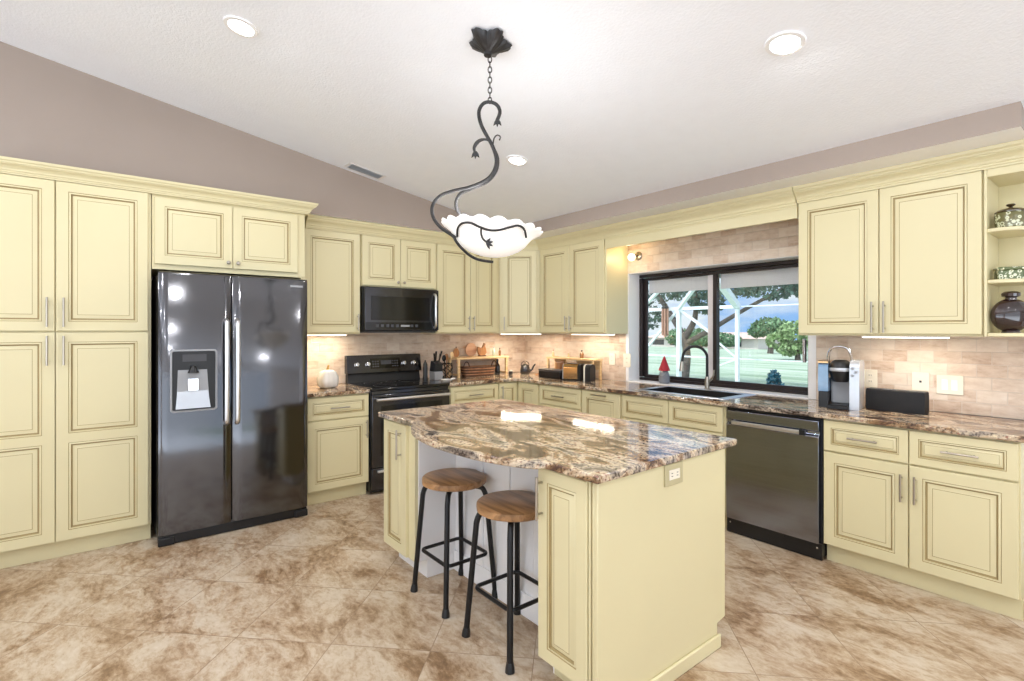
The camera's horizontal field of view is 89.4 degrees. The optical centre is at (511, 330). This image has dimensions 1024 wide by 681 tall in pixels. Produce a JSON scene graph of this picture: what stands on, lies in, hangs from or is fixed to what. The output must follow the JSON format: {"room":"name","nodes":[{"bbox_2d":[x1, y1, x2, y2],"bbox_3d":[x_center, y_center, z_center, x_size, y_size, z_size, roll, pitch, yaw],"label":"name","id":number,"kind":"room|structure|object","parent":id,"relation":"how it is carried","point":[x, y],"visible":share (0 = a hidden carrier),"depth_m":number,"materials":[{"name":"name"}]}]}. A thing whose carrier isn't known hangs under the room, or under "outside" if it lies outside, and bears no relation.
{"room":"kitchen","nodes":[
{"label":"kitchen","id":0,"kind":"room"},
{"bbox_2d":[0,41,471,232],"bbox_3d":[-3.180,-1.766,3.405,8.900,1.590,0.450,0,0,-39],"label":"wall","id":1,"kind":"structure","parent":0,"point":[53,112],"depth_m":3.65,"materials":[{"name":"beige paint"}]},
{"bbox_2d":[151,194,304,279],"bbox_3d":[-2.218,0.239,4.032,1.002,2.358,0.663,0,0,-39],"label":"upper cabinet","id":2,"kind":"object","parent":1,"relation":"attached to","point":[188,235],"visible":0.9,"depth_m":3.76,"materials":[{"name":"beige paint"}]},
{"bbox_2d":[0,156,317,215],"bbox_3d":[-2.423,-0.963,3.560,2.076,0.085,0.248,0,0,-39],"label":"crown molding","id":3,"kind":"structure","parent":2,"relation":"attached to","point":[8,165],"depth_m":3.43,"materials":[{"name":"beige paint"}]},
{"bbox_2d":[305,228,359,333],"bbox_3d":[-1.684,-0.422,4.631,0.568,0.915,0.371,0,0,-39],"label":"upper cabinet","id":4,"kind":"object","parent":1,"relation":"attached to","point":[332,259],"visible":0.78,"depth_m":4.54,"materials":[{"name":"beige paint"}]},
{"bbox_2d":[307,334,346,335],"bbox_3d":[-1.713,0.042,4.645,0.460,0.012,0.036,0,0,-39],"label":"light","id":5,"kind":"object","parent":4,"relation":"attached to","point":[307,334],"visible":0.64,"depth_m":4.63,"materials":[{"name":"white paint"}]},
{"bbox_2d":[360,235,435,289],"bbox_3d":[-1.155,-0.641,5.056,0.781,0.478,0.364,0,0,-39],"label":"upper cabinet","id":6,"kind":"object","parent":1,"relation":"attached to","point":[384,262],"visible":0.92,"depth_m":4.91,"materials":[{"name":"beige paint"}]},
{"bbox_2d":[360,286,437,332],"bbox_3d":[-1.129,-0.187,5.023,0.776,0.422,0.446,0,0,-39],"label":"microwave","id":7,"kind":"object","parent":6,"relation":"attached to","point":[382,309],"visible":0.94,"depth_m":4.87,"materials":[{"name":"black plastic"}]},
{"bbox_2d":[422,244,498,333],"bbox_3d":[-0.532,-0.422,5.549,0.800,0.915,0.371,0,0,-39],"label":"upper cabinet","id":8,"kind":"object","parent":1,"relation":"attached to","point":[467,288],"visible":0.86,"depth_m":5.40,"materials":[{"name":"beige paint"}]},
{"bbox_2d":[0,0,1023,223],"bbox_3d":[-0.554,-1.829,0.031,9.500,1.784,9.500,0,0,-39],"label":"ceiling","id":9,"kind":"structure","parent":0,"point":[604,102],"depth_m":2.81,"materials":[{"name":"white paint"}]},
{"bbox_2d":[223,15,257,37],"bbox_3d":[-1.413,-1.579,2.700,0.161,0.034,0.164,0,0,-34],"label":"recessed light","id":10,"kind":"object","parent":9,"relation":"in","point":[239,26],"visible":1,"depth_m":2.69,"materials":[{"name":"white paint"}]},
{"bbox_2d":[344,162,385,179],"bbox_3d":[-1.267,-1.371,4.470,0.331,0.061,0.144,0,0,-39],"label":"ceiling vent","id":11,"kind":"object","parent":9,"relation":"in","point":[355,167],"visible":1,"depth_m":4.46,"materials":[{"name":"white metal"}]},
{"bbox_2d":[430,27,542,262],"bbox_3d":[-0.098,-0.886,2.543,0.502,1.110,0.496,0,0,40],"label":"pendant lamp","id":12,"kind":"object","parent":9,"relation":"hanging from","point":[497,236],"visible":1,"depth_m":2.47,"materials":[{"name":"glass"}]},
{"bbox_2d":[506,155,527,165],"bbox_3d":[0.037,-1.261,3.850,0.161,0.034,0.164,0,0,-34],"label":"recessed light","id":13,"kind":"object","parent":9,"relation":"in","point":[517,160],"visible":1,"depth_m":3.84,"materials":[{"name":"white"}]},
{"bbox_2d":[765,30,805,55],"bbox_3d":[1.211,-1.270,2.297,0.161,0.034,0.164,0,0,-34],"label":"recessed light","id":14,"kind":"object","parent":9,"relation":"in","point":[784,43],"visible":1,"depth_m":2.29,"materials":[{"name":"white plastic"}]},
{"bbox_2d":[0,490,1023,680],"bbox_3d":[-0.554,1.480,0.031,9.400,0.120,9.400,0,0,-39],"label":"floor","id":15,"kind":"structure","parent":0,"point":[319,595],"depth_m":2.57,"materials":[{"name":"tile"}]},
{"bbox_2d":[0,173,150,568],"bbox_3d":[-2.997,0.240,3.407,0.988,2.360,0.670,0,0,-39],"label":"pantry cabinet","id":16,"kind":"object","parent":15,"relation":"on","point":[75,259],"visible":1,"depth_m":3.23,"materials":[{"name":"beige paint"}]},
{"bbox_2d":[151,271,307,546],"bbox_3d":[-2.152,0.515,3.940,0.948,1.802,0.842,0,0,-39],"label":"refrigerator","id":17,"kind":"object","parent":15,"relation":"on","point":[229,353],"visible":0.98,"depth_m":3.61,"materials":[{"name":"black metal"}]},
{"bbox_2d":[307,393,368,505],"bbox_3d":[-1.612,0.979,4.508,0.528,0.882,0.652,0,0,-39],"label":"base cabinet","id":18,"kind":"object","parent":15,"relation":"on","point":[337,426],"visible":0.77,"depth_m":4.28,"materials":[{"name":"beige paint"}]},
{"bbox_2d":[307,383,369,397],"bbox_3d":[-1.622,0.521,4.519,0.531,0.031,0.650,0,0,-39],"label":"countertop","id":19,"kind":"structure","parent":18,"relation":"on","point":[341,389],"depth_m":4.35,"materials":[{"name":"stone"}]},
{"bbox_2d":[317,365,338,387],"bbox_3d":[-1.621,0.404,4.562,0.187,0.202,0.185,0,0,-39],"label":"pumpkin","id":20,"kind":"object","parent":19,"relation":"on","point":[328,378],"visible":1,"depth_m":4.50,"materials":[{"name":"white ceramic"}]},
{"bbox_2d":[345,353,450,492],"bbox_3d":[-1.072,0.821,4.895,0.785,1.158,0.688,0,0,-39],"label":"range","id":21,"kind":"object","parent":15,"relation":"on","point":[394,382],"visible":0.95,"depth_m":4.76,"materials":[{"name":"black metal"}]},
{"bbox_2d":[345,378,449,391],"bbox_3d":[-1.091,0.512,4.918,0.785,0.029,0.628,0,0,-39],"label":"cooktop","id":22,"kind":"object","parent":21,"relation":"in","point":[374,384],"depth_m":4.84,"materials":[{"name":"black glass"}]},
{"bbox_2d":[422,360,427,380],"bbox_3d":[-0.848,0.395,5.060,0.053,0.206,0.054,0,0,-39],"label":"pepper mill","id":23,"kind":"object","parent":21,"relation":"on","point":[425,368],"visible":1,"depth_m":5.04,"materials":[{"name":"black plastic"}]},
{"bbox_2d":[410,468,497,618],"bbox_3d":[-0.310,1.103,2.786,0.349,0.637,0.371,0,0,-39],"label":"bar stool","id":24,"kind":"object","parent":15,"relation":"on","point":[448,480],"visible":0.96,"depth_m":2.75,"materials":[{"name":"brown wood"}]},
{"bbox_2d":[448,383,497,403],"bbox_3d":[-0.551,0.979,5.354,0.592,0.882,0.652,0,0,-39],"label":"base cabinet","id":25,"kind":"object","parent":15,"relation":"on","point":[478,392],"visible":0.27,"depth_m":5.11,"materials":[{"name":"beige paint"}]},
{"bbox_2d":[461,490,537,674],"bbox_3d":[0.009,1.103,2.373,0.349,0.637,0.371,0,0,-39],"label":"bar stool","id":26,"kind":"object","parent":15,"relation":"on","point":[513,507],"visible":0.78,"depth_m":2.33,"materials":[{"name":"brown wood"}]},
{"bbox_2d":[497,381,539,404],"bbox_3d":[0.113,0.979,5.697,0.866,0.882,0.943,0,0,-39],"label":"base cabinet","id":27,"kind":"object","parent":15,"relation":"on","point":[525,392],"visible":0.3,"depth_m":5.37,"materials":[{"name":"beige paint"}]},
{"bbox_2d":[421,372,1023,442],"bbox_3d":[0.975,0.521,4.147,1.478,0.031,4.470,0,0,-39],"label":"countertop","id":28,"kind":"structure","parent":27,"relation":"on","point":[997,428],"depth_m":3.26,"materials":[{"name":"stone"}]},
{"bbox_2d":[430,360,442,379],"bbox_3d":[-0.773,0.408,5.279,0.096,0.194,0.110,0,0,-39],"label":"knife block","id":29,"kind":"object","parent":28,"relation":"on","point":[436,368],"visible":0.89,"depth_m":5.24,"materials":[{"name":"grey plastic"}]},
{"bbox_2d":[442,363,452,378],"bbox_3d":[-0.680,0.424,5.411,0.123,0.162,0.123,0,0,-39],"label":"utensil caddy","id":30,"kind":"object","parent":28,"relation":"on","point":[447,377],"visible":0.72,"depth_m":5.37,"materials":[{"name":"black metal"}]},
{"bbox_2d":[442,355,445,377],"bbox_3d":[-0.703,0.377,5.381,0.053,0.240,0.027,0,0,-39],"label":"spoon","id":31,"kind":"object","parent":30,"relation":"in","point":[443,356],"visible":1,"depth_m":5.38,"materials":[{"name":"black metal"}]},
{"bbox_2d":[448,352,453,376],"bbox_3d":[-0.635,0.362,5.412,0.060,0.270,0.027,0,0,-31],"label":"spoon","id":32,"kind":"object","parent":30,"relation":"in","point":[451,353],"visible":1,"depth_m":5.41,"materials":[{"name":"brown wood"}]},
{"bbox_2d":[440,378,454,381],"bbox_3d":[-0.631,0.487,5.077,0.145,0.036,0.122,0,0,-3],"label":"spoon rest","id":33,"kind":"object","parent":28,"relation":"on","point":[442,380],"visible":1,"depth_m":5.06,"materials":[{"name":"white ceramic"}]},
{"bbox_2d":[460,360,496,376],"bbox_3d":[-0.375,0.421,5.718,0.452,0.169,0.177,0,0,-39],"label":"basket","id":34,"kind":"object","parent":28,"relation":"on","point":[476,370],"visible":1,"depth_m":5.63,"materials":[{"name":"wicker"}]},
{"bbox_2d":[448,355,508,377],"bbox_3d":[-0.372,0.399,5.739,0.690,0.212,0.220,0,0,-39],"label":"shelf","id":35,"kind":"object","parent":28,"relation":"on","point":[458,359],"visible":0.8,"depth_m":5.61,"materials":[{"name":"brown wood"}]},
{"bbox_2d":[453,347,458,356],"bbox_3d":[-0.609,0.236,5.634,0.078,0.113,0.016,0,0,-39],"label":"cutting board","id":36,"kind":"object","parent":35,"relation":"on","point":[455,351],"visible":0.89,"depth_m":5.63,"materials":[{"name":"brown wood"}]},
{"bbox_2d":[465,343,476,355],"bbox_3d":[-0.459,0.217,5.783,0.150,0.150,0.014,0,0,-39],"label":"cutting board","id":37,"kind":"object","parent":35,"relation":"on","point":[470,349],"visible":1,"depth_m":5.77,"materials":[{"name":"brown wood"}]},
{"bbox_2d":[477,343,486,355],"bbox_3d":[-0.339,0.217,5.791,0.123,0.150,0.040,0,0,-39],"label":"hen","id":38,"kind":"object","parent":35,"relation":"on","point":[482,351],"visible":0.98,"depth_m":5.78,"materials":[{"name":"brown wood"}]},
{"bbox_2d":[495,359,499,373],"bbox_3d":[-0.166,0.418,5.929,0.059,0.175,0.060,0,0,-39],"label":"bottle","id":39,"kind":"object","parent":28,"relation":"on","point":[497,368],"visible":0.84,"depth_m":5.91,"materials":[{"name":"black glass"}]},
{"bbox_2d":[520,361,535,373],"bbox_3d":[0.184,0.428,5.964,0.182,0.154,0.116,0,0,1],"label":"teapot","id":40,"kind":"object","parent":28,"relation":"on","point":[525,369],"visible":1,"depth_m":5.93,"materials":[{"name":"grey metal"}]},
{"bbox_2d":[538,368,561,378],"bbox_3d":[0.448,0.460,5.492,0.159,0.090,0.334,0,0,-39],"label":"bread box","id":41,"kind":"object","parent":28,"relation":"on","point":[552,373],"visible":0.76,"depth_m":5.44,"materials":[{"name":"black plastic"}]},
{"bbox_2d":[555,361,563,368],"bbox_3d":[0.517,0.421,5.649,0.096,0.168,0.096,0,0,-39],"label":"wooden canister","id":42,"kind":"object","parent":28,"relation":"on","point":[558,364],"visible":0.6,"depth_m":5.61,"materials":[{"name":"brown wood"}]},
{"bbox_2d":[562,363,584,380],"bbox_3d":[0.642,0.421,5.241,0.230,0.168,0.134,0,0,41],"label":"toaster","id":43,"kind":"object","parent":28,"relation":"on","point":[570,371],"visible":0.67,"depth_m":5.19,"materials":[{"name":"metal"}]},
{"bbox_2d":[546,356,602,379],"bbox_3d":[0.650,0.399,5.499,0.144,0.212,0.696,0,0,-39],"label":"shelf","id":44,"kind":"object","parent":28,"relation":"on","point":[597,362],"visible":0.59,"depth_m":5.37,"materials":[{"name":"brown wood"}]},
{"bbox_2d":[583,364,594,381],"bbox_3d":[0.762,0.421,5.119,0.086,0.169,0.099,0,0,41],"label":"can opener","id":45,"kind":"object","parent":28,"relation":"on","point":[588,369],"visible":1,"depth_m":5.09,"materials":[{"name":"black plastic"}]},
{"bbox_2d":[633,386,755,399],"bbox_3d":[1.470,0.599,4.222,0.480,0.194,0.820,0,0,-39],"label":"sink","id":46,"kind":"object","parent":28,"relation":"in","point":[714,394],"visible":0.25,"depth_m":4.31,"materials":[{"name":"metal"}]},
{"bbox_2d":[645,387,741,397],"bbox_3d":[1.470,0.600,4.222,0.382,0.193,0.702,0,0,-39],"label":"basin","id":47,"kind":"object","parent":46,"relation":"in","point":[676,390],"depth_m":4.37,"materials":[{"name":"black metal"}]},
{"bbox_2d":[679,345,714,389],"bbox_3d":[1.588,0.318,4.446,0.290,0.376,0.067,0,0,27],"label":"kitchen faucet","id":48,"kind":"object","parent":28,"relation":"on","point":[707,380],"visible":1,"depth_m":4.41,"materials":[{"name":"silver metal"}]},
{"bbox_2d":[818,345,864,410],"bbox_3d":[2.152,0.301,3.393,0.233,0.408,0.245,0,0,41],"label":"coffee maker","id":49,"kind":"object","parent":28,"relation":"on","point":[841,383],"visible":1,"depth_m":3.35,"materials":[{"name":"grey plastic"}]},
{"bbox_2d":[827,403,848,409],"bbox_3d":[2.113,0.492,3.342,0.116,0.027,0.118,0,0,41],"label":"drip tray","id":50,"kind":"object","parent":49,"relation":"on","point":[840,406],"depth_m":3.31,"materials":[{"name":"black plastic"}]},
{"bbox_2d":[865,387,928,414],"bbox_3d":[2.390,0.438,3.228,0.110,0.134,0.310,0,0,-36],"label":"speaker","id":51,"kind":"object","parent":28,"relation":"on","point":[881,399],"visible":1,"depth_m":3.18},
{"bbox_2d":[384,419,724,680],"bbox_3d":[0.100,0.979,2.786,0.950,0.882,1.776,0,0,-39],"label":"kitchen island","id":52,"kind":"object","parent":15,"relation":"on","point":[629,571],"visible":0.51,"depth_m":2.08,"materials":[{"name":"beige paint"}]},
{"bbox_2d":[378,399,736,483],"bbox_3d":[0.051,0.521,2.756,1.137,0.031,1.810,0,0,-39],"label":"island countertop","id":53,"kind":"structure","parent":52,"relation":"on","point":[597,449],"depth_m":2.42,"materials":[{"name":"stone"}]},
{"bbox_2d":[664,461,682,486],"bbox_3d":[0.659,0.585,2.106,0.124,0.088,0.010,0,0,-39],"label":"island outlet","id":54,"kind":"object","parent":52,"relation":"attached to","point":[673,473],"visible":0.99,"depth_m":2.10,"materials":[{"name":"beige plastic"}]},
{"bbox_2d":[669,468,679,480],"bbox_3d":[0.661,0.585,2.104,0.072,0.040,0.003,0,0,-39],"label":"socket","id":55,"kind":"object","parent":54,"relation":"attached to","point":[674,473],"depth_m":2.10,"materials":[{"name":"beige plastic"}]},
{"bbox_2d":[540,384,582,411],"bbox_3d":[0.676,0.979,5.162,0.652,0.882,0.587,0,0,-39],"label":"base cabinet","id":56,"kind":"object","parent":15,"relation":"on","point":[566,398],"visible":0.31,"depth_m":4.95,"materials":[{"name":"beige paint"}]},
{"bbox_2d":[582,389,622,418],"bbox_3d":[1.004,0.979,4.750,0.652,0.882,0.460,0,0,-39],"label":"base cabinet","id":57,"kind":"object","parent":15,"relation":"on","point":[607,404],"visible":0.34,"depth_m":4.55,"materials":[{"name":"beige paint"}]},
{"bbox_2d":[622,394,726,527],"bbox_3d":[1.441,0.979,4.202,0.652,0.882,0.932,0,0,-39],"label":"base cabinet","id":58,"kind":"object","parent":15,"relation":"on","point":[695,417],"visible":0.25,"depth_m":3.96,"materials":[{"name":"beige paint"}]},
{"bbox_2d":[726,407,826,560],"bbox_3d":[1.925,0.978,3.589,0.608,0.876,0.616,0,0,-39],"label":"dishwasher","id":59,"kind":"object","parent":15,"relation":"on","point":[775,468],"visible":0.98,"depth_m":3.37,"materials":[{"name":"black metal"}]},
{"bbox_2d":[824,419,1023,620],"bbox_3d":[2.395,0.979,3.005,0.652,0.882,0.870,0,0,-39],"label":"base cabinet","id":60,"kind":"object","parent":15,"relation":"on","point":[942,514],"visible":0.94,"depth_m":2.77,"materials":[{"name":"beige paint"}]},
{"bbox_2d":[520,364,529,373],"bbox_3d":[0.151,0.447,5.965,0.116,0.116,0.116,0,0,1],"label":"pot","id":61,"kind":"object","parent":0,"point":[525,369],"depth_m":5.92,"materials":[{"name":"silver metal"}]},
{"bbox_2d":[532,101,1023,239],"bbox_3d":[1.433,-1.057,4.236,0.650,0.170,4.002,0,0,-39],"label":"wall","id":62,"kind":"structure","parent":0,"point":[1005,123],"depth_m":3.17,"materials":[{"name":"beige paint"}]},
{"bbox_2d":[536,215,1022,419],"bbox_3d":[3.054,-0.180,2.908,0.230,3.200,9.000,0,0,-39],"label":"wall","id":63,"kind":"structure","parent":0,"point":[633,278],"depth_m":5.13,"materials":[{"name":"white paint"}]},
{"bbox_2d":[499,251,539,332],"bbox_3d":[0.108,-0.422,5.896,0.626,0.915,0.626,0,0,-39],"label":"upper cabinet","id":64,"kind":"object","parent":63,"relation":"attached to","point":[519,273],"visible":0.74,"depth_m":5.66,"materials":[{"name":"beige paint"}]},
{"bbox_2d":[305,214,603,250],"bbox_3d":[-0.525,-0.918,5.094,2.704,0.104,1.025,0,0,-12],"label":"crown molding","id":65,"kind":"structure","parent":64,"relation":"attached to","point":[317,222],"depth_m":4.93,"materials":[{"name":"beige paint"}]},
{"bbox_2d":[500,333,541,334],"bbox_3d":[0.099,0.042,5.764,0.460,0.012,0.036,0,0,6],"label":"light","id":66,"kind":"object","parent":64,"relation":"attached to","point":[500,333],"visible":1,"depth_m":5.75,"materials":[{"name":"white paint"}]},
{"bbox_2d":[540,239,627,333],"bbox_3d":[0.701,-0.422,5.356,0.371,0.915,0.948,0,0,-39],"label":"upper cabinet","id":67,"kind":"object","parent":63,"relation":"attached to","point":[584,286],"visible":0.97,"depth_m":5.10,"materials":[{"name":"beige paint"}]},
{"bbox_2d":[572,334,615,334],"bbox_3d":[0.812,0.042,5.232,0.036,0.012,0.570,0,0,-39],"label":"light","id":68,"kind":"object","parent":67,"relation":"attached to","point":[572,334],"visible":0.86,"depth_m":5.20,"materials":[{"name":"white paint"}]},
{"bbox_2d":[609,353,614,364],"bbox_3d":[1.016,0.292,5.254,0.009,0.120,0.075,0,0,-39],"label":"wall outlet","id":69,"kind":"object","parent":63,"relation":"attached to","point":[611,355],"visible":1,"depth_m":5.25,"materials":[{"name":"beige plastic"}]},
{"bbox_2d":[623,353,630,366],"bbox_3d":[1.133,0.298,5.107,0.009,0.135,0.090,0,0,-39],"label":"wall outlet","id":70,"kind":"object","parent":63,"relation":"attached to","point":[626,357],"visible":1,"depth_m":5.11,"materials":[{"name":"beige plastic"}]},
{"bbox_2d":[628,252,641,260],"bbox_3d":[1.168,-0.709,4.959,0.139,0.096,0.084,0,0,-39],"label":"wall sconce","id":71,"kind":"object","parent":63,"relation":"attached to","point":[638,255],"visible":1,"depth_m":4.97,"materials":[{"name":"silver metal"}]},
{"bbox_2d":[605,204,798,248],"bbox_3d":[1.547,-0.824,4.323,0.335,0.113,1.719,0,0,-39],"label":"window valance","id":72,"kind":"object","parent":63,"relation":"attached to","point":[792,213],"visible":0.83,"depth_m":4.05,"materials":[{"name":"beige paint"}]},
{"bbox_2d":[629,380,807,398],"bbox_3d":[1.756,0.506,4.527,0.242,0.017,1.650,0,0,-39],"label":"window sill","id":73,"kind":"structure","parent":63,"relation":"attached to","point":[638,381],"depth_m":4.35,"materials":[{"name":"white paint"}]},
{"bbox_2d":[659,356,669,383],"bbox_3d":[1.426,0.370,4.852,0.107,0.255,0.104,0,0,-39],"label":"gnome figurine","id":74,"kind":"object","parent":73,"relation":"on","point":[664,377],"visible":1,"depth_m":4.82,"materials":[{"name":"ceramic"}]},
{"bbox_2d":[626,255,815,398],"bbox_3d":[1.671,-0.026,4.446,0.016,1.060,1.740,0,0,-39],"label":"trim","id":75,"kind":"structure","parent":63,"relation":"attached to","point":[811,338],"depth_m":3.80,"materials":[{"name":"white paint"}]},
{"bbox_2d":[639,259,807,394],"bbox_3d":[1.810,-0.027,4.570,0.110,1.050,1.650,0,0,-39],"label":"window","id":76,"kind":"structure","parent":63,"relation":"in","point":[785,272],"depth_m":4.58,"materials":[{"name":"brown metal"}]},
{"bbox_2d":[649,272,708,293],"bbox_3d":[1.602,-0.450,4.908,0.015,0.165,0.718,0,0,-39],"label":"roller shade","id":77,"kind":"object","parent":76,"relation":"attached to","point":[698,282],"depth_m":4.91,"materials":[{"name":"white fabric"}]},
{"bbox_2d":[721,267,798,288],"bbox_3d":[2.084,-0.450,4.303,0.015,0.165,0.741,0,0,-39],"label":"roller shade","id":78,"kind":"object","parent":76,"relation":"attached to","point":[784,276],"depth_m":4.30,"materials":[{"name":"white fabric"}]},
{"bbox_2d":[525,219,1023,419],"bbox_3d":[1.635,-0.163,4.494,0.012,1.334,4.750,0,0,-39],"label":"backsplash","id":79,"kind":"structure","parent":63,"relation":"attached to","point":[991,369],"depth_m":3.52,"materials":[{"name":"tile"}]},
{"bbox_2d":[865,369,876,387],"bbox_3d":[2.418,0.325,3.494,0.009,0.120,0.080,0,0,-39],"label":"wall outlet","id":80,"kind":"object","parent":63,"relation":"attached to","point":[870,375],"visible":0.86,"depth_m":3.49,"materials":[{"name":"beige plastic"}]},
{"bbox_2d":[799,170,983,336],"bbox_3d":[2.367,-0.422,3.266,0.371,0.915,0.953,0,0,-39],"label":"upper cabinet","id":81,"kind":"object","parent":63,"relation":"attached to","point":[906,259],"visible":0.91,"depth_m":3.11,"materials":[{"name":"beige paint"}]},
{"bbox_2d":[600,139,1023,240],"bbox_3d":[1.907,-0.906,3.802,0.410,0.128,2.982,0,0,-39],"label":"crown molding","id":82,"kind":"structure","parent":81,"relation":"attached to","point":[1012,152],"depth_m":3.36,"materials":[{"name":"beige paint"}]},
{"bbox_2d":[861,336,950,337],"bbox_3d":[2.389,0.042,3.157,0.036,0.012,0.440,0,0,-39],"label":"light","id":83,"kind":"object","parent":81,"relation":"attached to","point":[861,336],"visible":0.93,"depth_m":3.13,"materials":[{"name":"white paint"}]},
{"bbox_2d":[862,337,932,337],"bbox_3d":[2.389,0.045,3.157,0.028,0.005,0.428,0,0,-39],"label":"diffuser","id":84,"kind":"object","parent":83,"relation":"attached to","point":[862,337],"depth_m":3.17,"materials":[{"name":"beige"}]},
{"bbox_2d":[912,372,929,391],"bbox_3d":[2.589,0.325,3.281,0.008,0.120,0.090,0,0,-39],"label":"wall outlet plate","id":85,"kind":"object","parent":63,"relation":"attached to","point":[920,380],"visible":1,"depth_m":3.28,"materials":[{"name":"beige plastic"}]},
{"bbox_2d":[937,375,962,394],"bbox_3d":[2.677,0.335,3.167,0.012,0.116,0.128,0,0,-39],"label":"light switch","id":86,"kind":"object","parent":63,"relation":"attached to","point":[946,384],"visible":1,"depth_m":3.17,"materials":[{"name":"beige plastic"}]},
{"bbox_2d":[984,163,1023,336],"bbox_3d":[2.753,-0.422,2.814,0.330,0.915,0.229,0,0,-39],"label":"shelf unit","id":87,"kind":"object","parent":63,"relation":"attached to","point":[1003,246],"visible":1,"depth_m":2.87,"materials":[{"name":"beige paint"}]},
{"bbox_2d":[990,291,1023,332],"bbox_3d":[2.702,-0.098,2.787,0.212,0.224,0.092,0,0,13],"label":"vase","id":88,"kind":"object","parent":87,"relation":"on","point":[1007,315],"visible":1,"depth_m":2.77,"materials":[{"name":"ceramic"}]},
{"bbox_2d":[993,266,1023,279],"bbox_3d":[2.696,-0.306,2.812,0.110,0.070,0.096,0,0,31],"label":"trinket box","id":89,"kind":"object","parent":87,"relation":"on","point":[1012,272],"visible":0.81,"depth_m":2.78,"materials":[{"name":"ceramic"}]},
{"bbox_2d":[994,203,1023,227],"bbox_3d":[2.683,-0.614,2.785,0.134,0.133,0.139,0,0,18],"label":"lidded pot","id":90,"kind":"object","parent":87,"relation":"on","point":[1011,216],"visible":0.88,"depth_m":2.75,"materials":[{"name":"green ceramic"}]},
{"bbox_3d":[-3.422,-0.730,3.628,9.400,4.300,0.200,0,0,-39],"label":"wall","id":91,"kind":"structure","parent":0,"visible":0},
{"bbox_2d":[307,331,524,384],"bbox_3d":[-0.939,0.252,5.472,2.792,0.504,0.012,0,0,-39],"label":"backsplash","id":92,"kind":"structure","parent":91,"relation":"attached to","point":[322,351],"depth_m":5.37,"materials":[{"name":"tile"}]},
{"label":"outside","id":93,"kind":"structure","parent":0,"visible":0},
{"bbox_2d":[648,346,807,386],"bbox_3d":[47.288,3.517,107.863,199.750,3.895,220.000,0,0,-39],"label":"lawn","id":94,"kind":"structure","parent":93,"point":[751,371],"depth_m":29.51,"materials":[{"name":"green plant"}]},
{"bbox_2d":[664,328,741,347],"bbox_3d":[32.067,1.270,88.164,4.241,3.552,14.099,0,0,-39],"label":"tree","id":95,"kind":"object","parent":94,"relation":"on","point":[723,336],"visible":0.48,"depth_m":86.92,"materials":[{"name":"green plant"}]},
{"bbox_2d":[648,332,779,348],"bbox_3d":[36.424,1.749,95.623,9.600,2.750,23.600,0,0,-39],"label":"house","id":96,"kind":"structure","parent":94,"relation":"on","point":[747,341],"depth_m":86.78,"materials":[{"name":"paint"}]},
{"bbox_2d":[644,275,798,376],"bbox_3d":[6.648,-0.431,17.729,3.309,4.501,9.762,0,0,-39],"label":"oak tree","id":97,"kind":"object","parent":94,"relation":"on","point":[786,291],"visible":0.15,"depth_m":17.80,"materials":[{"name":"green plant"}]},
{"bbox_2d":[648,278,807,381],"bbox_3d":[2.906,0.455,9.248,2.172,2.409,5.775,0,0,-39],"label":"pool enclosure","id":98,"kind":"object","parent":94,"relation":"on","point":[728,294],"visible":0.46,"depth_m":9.58,"materials":[{"name":"white metal"}]},
{"bbox_2d":[661,300,668,336],"bbox_3d":[3.092,-0.237,10.457,0.150,0.744,0.154,0,0,-39],"label":"wind chime","id":99,"kind":"object","parent":98,"relation":"hanging from","point":[664,309],"visible":1,"depth_m":10.41,"materials":[{"name":"brown metal"}]},
{"bbox_2d":[747,316,795,353],"bbox_3d":[29.188,0.537,58.255,3.869,4.287,5.307,0,0,-39],"label":"tree","id":100,"kind":"object","parent":94,"relation":"on","point":[757,329],"visible":0.62,"depth_m":57.89,"materials":[{"name":"green plant"}]},
{"bbox_2d":[766,369,784,384],"bbox_3d":[3.550,1.073,6.918,0.568,1.100,0.757,0,0,-39],"label":"shrub","id":101,"kind":"object","parent":94,"relation":"on","point":[773,374],"visible":0.07,"depth_m":6.92,"materials":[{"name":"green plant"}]},
{"bbox_2d":[765,319,807,359],"bbox_3d":[22.133,0.536,39.898,4.786,3.545,2.889,0,0,36],"label":"tree","id":102,"kind":"object","parent":94,"relation":"on","point":[787,346],"visible":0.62,"depth_m":39.74,"materials":[{"name":"green plant"}]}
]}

